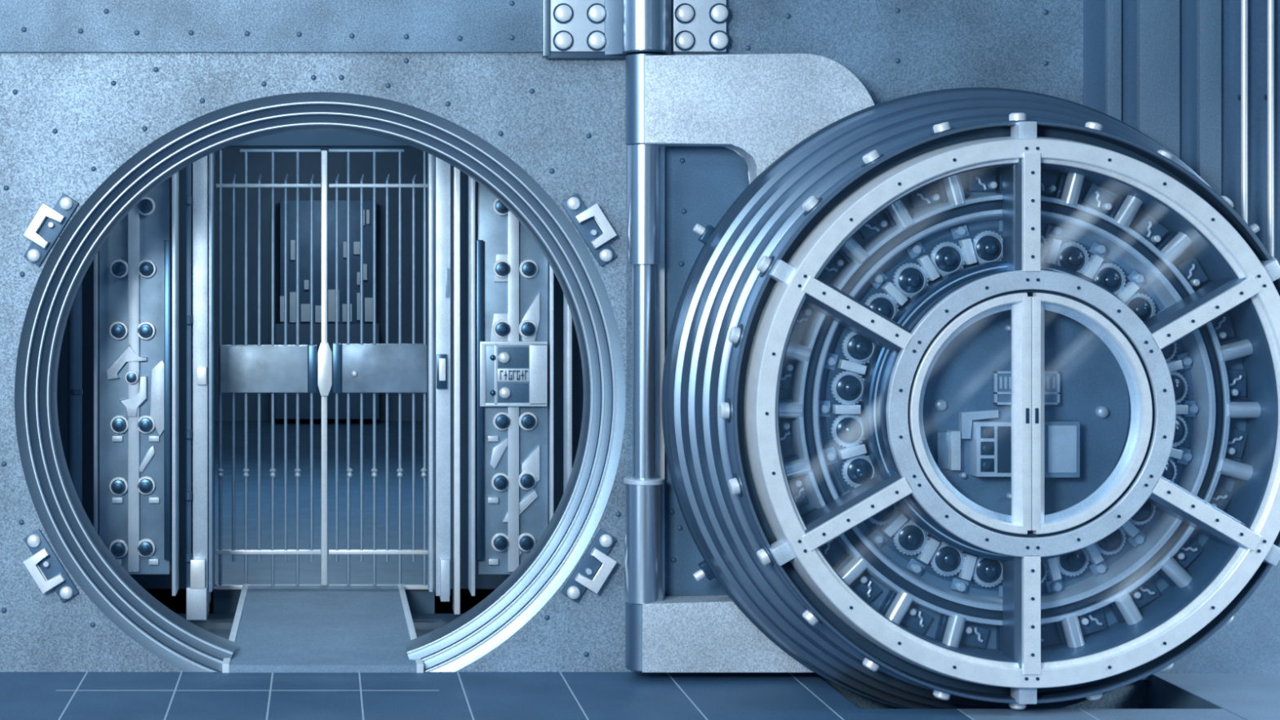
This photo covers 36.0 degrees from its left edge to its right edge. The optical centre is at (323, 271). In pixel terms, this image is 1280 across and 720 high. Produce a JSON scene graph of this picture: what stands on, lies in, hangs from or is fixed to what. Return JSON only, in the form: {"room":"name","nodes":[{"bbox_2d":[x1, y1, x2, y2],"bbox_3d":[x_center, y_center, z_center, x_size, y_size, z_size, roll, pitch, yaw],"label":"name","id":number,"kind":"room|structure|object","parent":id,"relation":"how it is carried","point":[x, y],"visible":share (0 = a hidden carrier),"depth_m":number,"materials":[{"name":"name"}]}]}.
{"room":"bank vault entrance","nodes":[
{"label":"bank vault entrance","id":0,"kind":"room"},
{"bbox_2d":[57,322,583,639],"bbox_3d":[0.000,0.500,9.075,2.800,2.800,1.350,0,0,0],"label":"wall","id":1,"kind":"structure","parent":0,"point":[220,624],"depth_m":9.57,"materials":[{"name":"paint"}]},
{"bbox_2d":[69,282,83,503],"bbox_3d":[-1.121,0.532,8.700,0.062,2.263,0.062,0,0,0],"label":"post","id":2,"kind":"object","parent":1,"relation":"on","point":[76,391],"visible":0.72,"depth_m":8.68,"materials":[{"name":"metal"}]},
{"bbox_2d":[93,171,178,595],"bbox_3d":[-0.870,0.414,8.918,0.379,2.152,0.205,0,0,0],"label":"panel","id":3,"kind":"object","parent":1,"relation":"attached to","point":[132,268],"visible":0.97,"depth_m":8.88,"materials":[{"name":"silver metal"}]},
{"bbox_2d":[185,152,213,619],"bbox_3d":[-0.588,0.458,9.160,0.123,2.346,0.300,0,0,0],"label":"door frame","id":4,"kind":"structure","parent":1,"relation":"attached to","point":[199,174],"depth_m":9.06,"materials":[{"name":"silver metal"}]},
{"bbox_2d":[222,583,423,672],"bbox_3d":[-0.004,1.645,8.667,0.804,0.161,1.966,0,0,0],"label":"ramp","id":5,"kind":"object","parent":1,"relation":"on","point":[276,628],"visible":0.79,"depth_m":8.43,"materials":[{"name":"blue metal"}]},
{"bbox_2d":[427,153,459,614],"bbox_3d":[0.566,0.445,9.160,0.144,2.322,0.300,0,0,0],"label":"door frame","id":6,"kind":"structure","parent":1,"relation":"attached to","point":[438,171],"depth_m":9.06,"materials":[{"name":"silver metal"}]},
{"bbox_2d":[468,176,553,595],"bbox_3d":[0.866,0.414,8.920,0.379,2.152,0.200,0,0,0],"label":"panel","id":7,"kind":"object","parent":1,"relation":"attached to","point":[514,278],"visible":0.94,"depth_m":8.87,"materials":[{"name":"silver metal"}]},
{"bbox_2d":[563,293,572,493],"bbox_3d":[1.105,0.503,8.725,0.020,1.150,0.150,0,0,0],"label":"bar","id":8,"kind":"object","parent":1,"relation":"attached to","point":[567,317],"visible":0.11,"depth_m":8.65,"materials":[{"name":"silver metal"}]},
{"bbox_2d":[214,420,427,585],"bbox_3d":[0.000,1.650,15.275,3.200,0.100,10.850,0,0,0],"label":"floor","id":9,"kind":"structure","parent":0,"point":[233,572],"depth_m":13.37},
{"bbox_2d":[275,200,378,418],"bbox_3d":[0.034,0.393,20.425,1.091,2.304,0.450,0,0,0],"label":"tall cabinet","id":10,"kind":"object","parent":9,"relation":"on","point":[304,205],"visible":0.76,"depth_m":20.30,"materials":[{"name":"paint"}]},
{"bbox_2d":[214,146,427,420],"bbox_3d":[0.000,0.100,15.325,3.400,3.200,10.950,0,0,0],"label":"wall","id":11,"kind":"structure","parent":0,"point":[233,161],"depth_m":20.70,"materials":[{"name":"paint"}]},
{"bbox_2d":[66,129,580,613],"bbox_3d":[0.000,0.450,9.810,3.200,2.900,0.120,0,0,0],"label":"wall","id":12,"kind":"structure","parent":0,"point":[159,586],"depth_m":9.75,"materials":[{"name":"paint"}]},
{"bbox_2d":[216,149,332,589],"bbox_3d":[-0.252,0.491,9.719,0.586,2.221,0.109,0,0,1],"label":"gate leaf","id":13,"kind":"object","parent":12,"relation":"attached to","point":[245,368],"visible":0.98,"depth_m":9.71,"materials":[{"name":"metal"}]},
{"bbox_2d":[328,149,428,589],"bbox_3d":[0.284,0.491,9.711,0.520,2.221,0.118,0,0,0],"label":"gate leaf","id":14,"kind":"object","parent":12,"relation":"attached to","point":[374,367],"visible":0.86,"depth_m":9.71,"materials":[{"name":"metal"}]},
{"bbox_2d":[0,0,1146,708],"bbox_3d":[2.448,-0.350,7.747,7.872,4.500,0.107,0,0,0],"label":"wall","id":15,"kind":"structure","parent":0,"point":[68,122],"depth_m":7.70,"materials":[{"name":"metal"}]},
{"bbox_2d":[22,528,79,602],"bbox_3d":[-1.089,1.173,7.669,0.220,0.292,0.062,0,0,0],"label":"bracket","id":16,"kind":"object","parent":15,"relation":"attached to","point":[43,554],"visible":1,"depth_m":7.67,"materials":[{"name":"silver metal"}]},
{"bbox_2d":[23,193,79,266],"bbox_3d":[-1.089,-0.168,7.669,0.220,0.292,0.062,0,0,0],"label":"bracket","id":17,"kind":"object","parent":15,"relation":"attached to","point":[43,241],"visible":1,"depth_m":7.67,"materials":[{"name":"silver metal"}]},
{"bbox_2d":[0,0,542,53],"bbox_3d":[-0.301,-1.738,7.686,2.374,1.723,0.029,0,0,0],"label":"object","id":18,"kind":"structure","parent":15,"relation":"attached to","point":[26,26],"depth_m":7.68,"materials":[{"name":"metal"}]},
{"bbox_2d":[14,92,625,671],"bbox_3d":[-0.016,0.470,7.841,2.445,2.380,0.284,0,0,0],"label":"door frame","id":19,"kind":"structure","parent":15,"relation":"attached to","point":[187,646],"depth_m":7.76,"materials":[{"name":"metal"}]},
{"bbox_2d":[560,193,616,266],"bbox_3d":[1.058,-0.168,7.669,0.220,0.292,0.062,0,0,0],"label":"bracket","id":20,"kind":"object","parent":15,"relation":"attached to","point":[596,241],"visible":1,"depth_m":7.67,"materials":[{"name":"silver metal"}]},
{"bbox_2d":[560,528,617,602],"bbox_3d":[1.058,1.173,7.669,0.220,0.292,0.062,0,0,0],"label":"bracket","id":21,"kind":"object","parent":15,"relation":"attached to","point":[596,554],"visible":1,"depth_m":7.67,"materials":[{"name":"silver metal"}]},
{"bbox_2d":[542,0,729,59],"bbox_3d":[1.242,-1.093,7.596,0.742,0.487,0.208,0,0,0],"label":"bracket","id":22,"kind":"object","parent":15,"relation":"attached to","point":[572,29],"visible":0.98,"depth_m":7.65,"materials":[{"name":"metal"}]},
{"bbox_2d":[552,30,573,51],"bbox_3d":[0.951,-0.919,7.653,0.082,0.082,0.004,0,0,0],"label":"rivet","id":23,"kind":"object","parent":22,"relation":"in","point":[562,40],"depth_m":7.65,"materials":[{"name":"metal"}]},
{"bbox_2d":[552,3,573,23],"bbox_3d":[0.951,-1.028,7.653,0.082,0.082,0.004,0,0,0],"label":"rivet","id":24,"kind":"object","parent":22,"relation":"in","point":[562,13],"depth_m":7.64,"materials":[{"name":"metal"}]},
{"bbox_2d":[586,3,604,23],"bbox_3d":[1.085,-1.028,7.653,0.082,0.082,0.004,0,0,0],"label":"rivet","id":25,"kind":"object","parent":22,"relation":"in","point":[595,12],"depth_m":7.64,"materials":[{"name":"metal"}]},
{"bbox_2d":[586,30,604,51],"bbox_3d":[1.085,-0.919,7.653,0.082,0.082,0.004,0,0,0],"label":"rivet","id":26,"kind":"object","parent":22,"relation":"in","point":[595,38],"depth_m":7.64,"materials":[{"name":"metal"}]},
{"bbox_2d":[674,30,695,51],"bbox_3d":[1.435,-0.919,7.653,0.082,0.082,0.004,0,0,0],"label":"rivet","id":27,"kind":"object","parent":22,"relation":"in","point":[684,40],"depth_m":7.65,"materials":[{"name":"metal"}]},
{"bbox_2d":[674,3,695,23],"bbox_3d":[1.435,-1.028,7.653,0.082,0.082,0.004,0,0,0],"label":"rivet","id":28,"kind":"object","parent":22,"relation":"in","point":[684,13],"depth_m":7.64,"materials":[{"name":"metal"}]},
{"bbox_2d":[708,30,729,51],"bbox_3d":[1.572,-0.919,7.653,0.082,0.082,0.004,0,0,0],"label":"rivet","id":29,"kind":"object","parent":22,"relation":"in","point":[718,40],"depth_m":7.64,"materials":[{"name":"metal"}]},
{"bbox_2d":[708,3,729,23],"bbox_3d":[1.572,-1.028,7.653,0.082,0.082,0.004,0,0,0],"label":"rivet","id":30,"kind":"object","parent":22,"relation":"in","point":[718,13],"depth_m":7.64,"materials":[{"name":"metal"}]},
{"bbox_2d":[623,53,874,672],"bbox_3d":[1.693,0.354,7.580,1.024,2.416,0.158,0,0,0],"label":"crane hinge","id":31,"kind":"object","parent":22,"relation":"attached to","point":[758,107],"visible":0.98,"depth_m":7.50,"materials":[{"name":"metal"}]},
{"bbox_2d":[662,87,1279,709],"bbox_3d":[2.528,0.506,7.182,2.436,2.436,0.636,0,0,0],"label":"door","id":32,"kind":"structure","parent":31,"relation":"attached to","point":[971,396],"depth_m":7.04,"materials":[{"name":"metal"}]},
{"bbox_2d":[719,398,731,422],"bbox_3d":[1.461,0.506,7.025,0.034,0.090,0.090,0,0,0],"label":"bolt","id":33,"kind":"object","parent":32,"relation":"attached to","point":[725,406],"depth_m":7.00,"materials":[{"name":"silver metal"}]},
{"bbox_2d":[728,473,742,497],"bbox_3d":[1.500,0.778,7.025,0.050,0.088,0.090,0,0,0],"label":"bolt","id":34,"kind":"object","parent":32,"relation":"attached to","point":[735,484],"depth_m":6.99,"materials":[{"name":"silver metal"}]},
{"bbox_2d":[728,324,742,347],"bbox_3d":[1.500,0.233,7.025,0.050,0.088,0.090,0,0,0],"label":"bolt","id":35,"kind":"object","parent":32,"relation":"attached to","point":[735,334],"depth_m":6.99,"materials":[{"name":"silver metal"}]},
{"bbox_2d":[756,543,773,565],"bbox_3d":[1.609,1.032,7.025,0.064,0.080,0.090,0,0,0],"label":"bolt","id":36,"kind":"object","parent":32,"relation":"attached to","point":[762,553],"depth_m":6.99,"materials":[{"name":"silver metal"}]},
{"bbox_2d":[756,255,773,277],"bbox_3d":[1.609,-0.021,7.025,0.064,0.080,0.090,0,0,0],"label":"bolt","id":37,"kind":"object","parent":32,"relation":"attached to","point":[766,262],"depth_m":6.99,"materials":[{"name":"silver metal"}]},
{"bbox_2d":[802,605,822,626],"bbox_3d":[1.781,1.253,7.025,0.072,0.072,0.090,0,0,0],"label":"bolt","id":38,"kind":"object","parent":32,"relation":"attached to","point":[807,615],"depth_m":7.00,"materials":[{"name":"silver metal"}]},
{"bbox_2d":[802,195,822,215],"bbox_3d":[1.781,-0.242,7.025,0.072,0.072,0.090,0,0,0],"label":"bolt","id":39,"kind":"object","parent":32,"relation":"attached to","point":[812,202],"depth_m":6.99,"materials":[{"name":"silver metal"}]},
{"bbox_2d":[861,653,881,671],"bbox_3d":[2.002,1.425,7.025,0.080,0.064,0.090,0,0,0],"label":"bolt","id":40,"kind":"object","parent":32,"relation":"attached to","point":[868,663],"depth_m":6.99,"materials":[{"name":"silver metal"}]},
{"bbox_2d":[861,150,884,167],"bbox_3d":[2.002,-0.413,7.025,0.080,0.064,0.090,0,0,0],"label":"bolt","id":41,"kind":"object","parent":32,"relation":"attached to","point":[873,156],"depth_m":7.00,"materials":[{"name":"silver metal"}]},
{"bbox_2d":[933,689,950,700],"bbox_3d":[2.256,1.534,7.025,0.088,0.050,0.090,0,0,0],"label":"bolt","id":42,"kind":"object","parent":32,"relation":"attached to","point":[940,695],"depth_m":6.99,"materials":[{"name":"silver metal"}]},
{"bbox_2d":[929,121,954,135],"bbox_3d":[2.256,-0.523,7.025,0.088,0.050,0.090,0,0,0],"label":"bolt","id":43,"kind":"object","parent":32,"relation":"attached to","point":[941,127],"depth_m":6.99,"materials":[{"name":"silver metal"}]},
{"bbox_2d":[1008,703,1026,709],"bbox_3d":[2.528,1.576,7.016,0.060,0.028,0.060,0,0,32],"label":"bolt","id":44,"kind":"object","parent":32,"relation":"attached to","point":[1015,706],"depth_m":6.99,"materials":[{"name":"silver metal"}]},
{"bbox_2d":[1008,112,1026,120],"bbox_3d":[2.528,-0.564,7.016,0.060,0.028,0.060,0,0,32],"label":"bolt","id":45,"kind":"object","parent":32,"relation":"attached to","point":[1015,116],"depth_m":6.99,"materials":[{"name":"silver metal"}]},
{"bbox_2d":[1084,121,1102,130],"bbox_3d":[2.800,-0.523,7.025,0.088,0.050,0.090,0,0,0],"label":"bolt","id":46,"kind":"object","parent":32,"relation":"attached to","point":[1096,126],"depth_m":6.99,"materials":[{"name":"silver metal"}]},
{"bbox_2d":[1085,693,1102,700],"bbox_3d":[2.800,1.534,7.025,0.088,0.050,0.090,0,0,0],"label":"bolt","id":47,"kind":"object","parent":32,"relation":"attached to","point":[1097,696],"depth_m":6.99,"materials":[{"name":"silver metal"}]},
{"bbox_2d":[1156,150,1173,159],"bbox_3d":[3.054,-0.413,7.025,0.080,0.064,0.090,0,0,0],"label":"bolt","id":48,"kind":"object","parent":32,"relation":"attached to","point":[1168,155],"depth_m":6.99,"materials":[{"name":"silver metal"}]},
{"bbox_2d":[1159,663,1173,671],"bbox_3d":[3.054,1.425,7.025,0.080,0.064,0.090,0,0,0],"label":"bolt","id":49,"kind":"object","parent":32,"relation":"attached to","point":[1169,667],"depth_m":6.99,"materials":[{"name":"silver metal"}]},
{"bbox_2d":[1220,195,1233,207],"bbox_3d":[3.275,-0.242,7.025,0.072,0.072,0.090,0,0,0],"label":"bolt","id":50,"kind":"object","parent":32,"relation":"attached to","point":[1227,199],"depth_m":6.99,"materials":[{"name":"silver metal"}]},
{"bbox_2d":[1222,616,1233,626],"bbox_3d":[3.275,1.253,7.025,0.072,0.072,0.090,0,0,0],"label":"bolt","id":51,"kind":"object","parent":32,"relation":"attached to","point":[1229,621],"depth_m":6.99,"materials":[{"name":"silver metal"}]},
{"bbox_2d":[656,146,664,595],"bbox_3d":[1.342,0.366,7.676,0.025,1.939,0.052,0,0,0],"label":"trim","id":52,"kind":"structure","parent":15,"relation":"attached to","point":[660,268],"depth_m":7.65,"materials":[{"name":"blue metal"}]},
{"bbox_2d":[664,120,1137,679],"bbox_3d":[2.331,0.511,7.691,1.952,2.236,0.021,0,0,0],"label":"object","id":53,"kind":"structure","parent":15,"relation":"attached to","point":[702,183],"depth_m":7.69,"materials":[{"name":"metal"}]},
{"bbox_2d":[1083,0,1105,113],"bbox_3d":[3.085,-0.991,7.697,0.096,3.133,0.010,0,0,0],"label":"trim","id":54,"kind":"structure","parent":15,"relation":"attached to","point":[1094,11],"depth_m":7.69,"materials":[{"name":"blue metal"}]},
{"bbox_2d":[1105,0,1121,120],"bbox_3d":[3.149,-0.988,7.684,0.054,3.122,0.037,0,0,0],"label":"trim","id":55,"kind":"structure","parent":15,"relation":"attached to","point":[1113,7],"depth_m":7.66,"materials":[{"name":"paint"}]},
{"bbox_2d":[1121,0,1136,119],"bbox_3d":[3.224,-0.991,7.697,0.074,3.133,0.010,0,0,0],"label":"trim","id":56,"kind":"structure","parent":15,"relation":"attached to","point":[1128,7],"depth_m":7.69,"materials":[{"name":"blue metal"}]},
{"bbox_2d":[1136,0,1179,159],"bbox_3d":[3.327,-0.987,7.681,0.159,3.120,0.042,0,0,0],"label":"trim","id":57,"kind":"structure","parent":15,"relation":"attached to","point":[1157,21],"depth_m":7.66,"materials":[{"name":"paint"}]},
{"bbox_2d":[1179,0,1196,173],"bbox_3d":[3.459,-0.991,7.695,0.080,3.131,0.014,0,0,0],"label":"trim","id":58,"kind":"structure","parent":15,"relation":"attached to","point":[1188,8],"depth_m":7.69,"materials":[{"name":"blue metal"}]},
{"bbox_2d":[1196,0,1221,195],"bbox_3d":[3.529,-0.987,7.681,0.086,3.120,0.042,0,0,0],"label":"trim","id":59,"kind":"structure","parent":15,"relation":"attached to","point":[1208,11],"depth_m":7.66,"materials":[{"name":"paint"}]},
{"bbox_2d":[1140,560,1279,679],"bbox_3d":[4.670,1.100,7.686,3.379,1.052,0.032,0,0,0],"label":"wall","id":60,"kind":"structure","parent":15,"relation":"attached to","point":[1250,643],"depth_m":7.67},
{"bbox_2d":[1238,0,1248,224],"bbox_3d":[3.660,-0.988,7.663,0.044,3.114,0.061,0,0,0],"label":"vertical rail","id":61,"kind":"object","parent":15,"relation":"attached to","point":[1243,96],"visible":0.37,"depth_m":7.65,"materials":[{"name":"silver metal"}]},
{"bbox_2d":[1221,0,1279,264],"bbox_3d":[4.983,-0.991,7.698,2.791,3.134,0.008,0,0,0],"label":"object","id":62,"kind":"structure","parent":15,"relation":"attached to","point":[1230,9],"depth_m":7.69,"materials":[{"name":"blue metal"}]},
{"bbox_2d":[1264,0,1274,257],"bbox_3d":[3.765,-0.988,7.663,0.044,3.114,0.061,0,0,0],"label":"vertical rail","id":63,"kind":"object","parent":15,"relation":"attached to","point":[1269,96],"visible":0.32,"depth_m":7.65,"materials":[{"name":"silver metal"}]},
{"bbox_2d":[0,671,1279,719],"bbox_3d":[2.184,1.750,6.100,8.631,0.300,3.200,0,0,0],"label":"floor","id":64,"kind":"structure","parent":0,"point":[24,695],"depth_m":7.25,"materials":[{"name":"stone"}]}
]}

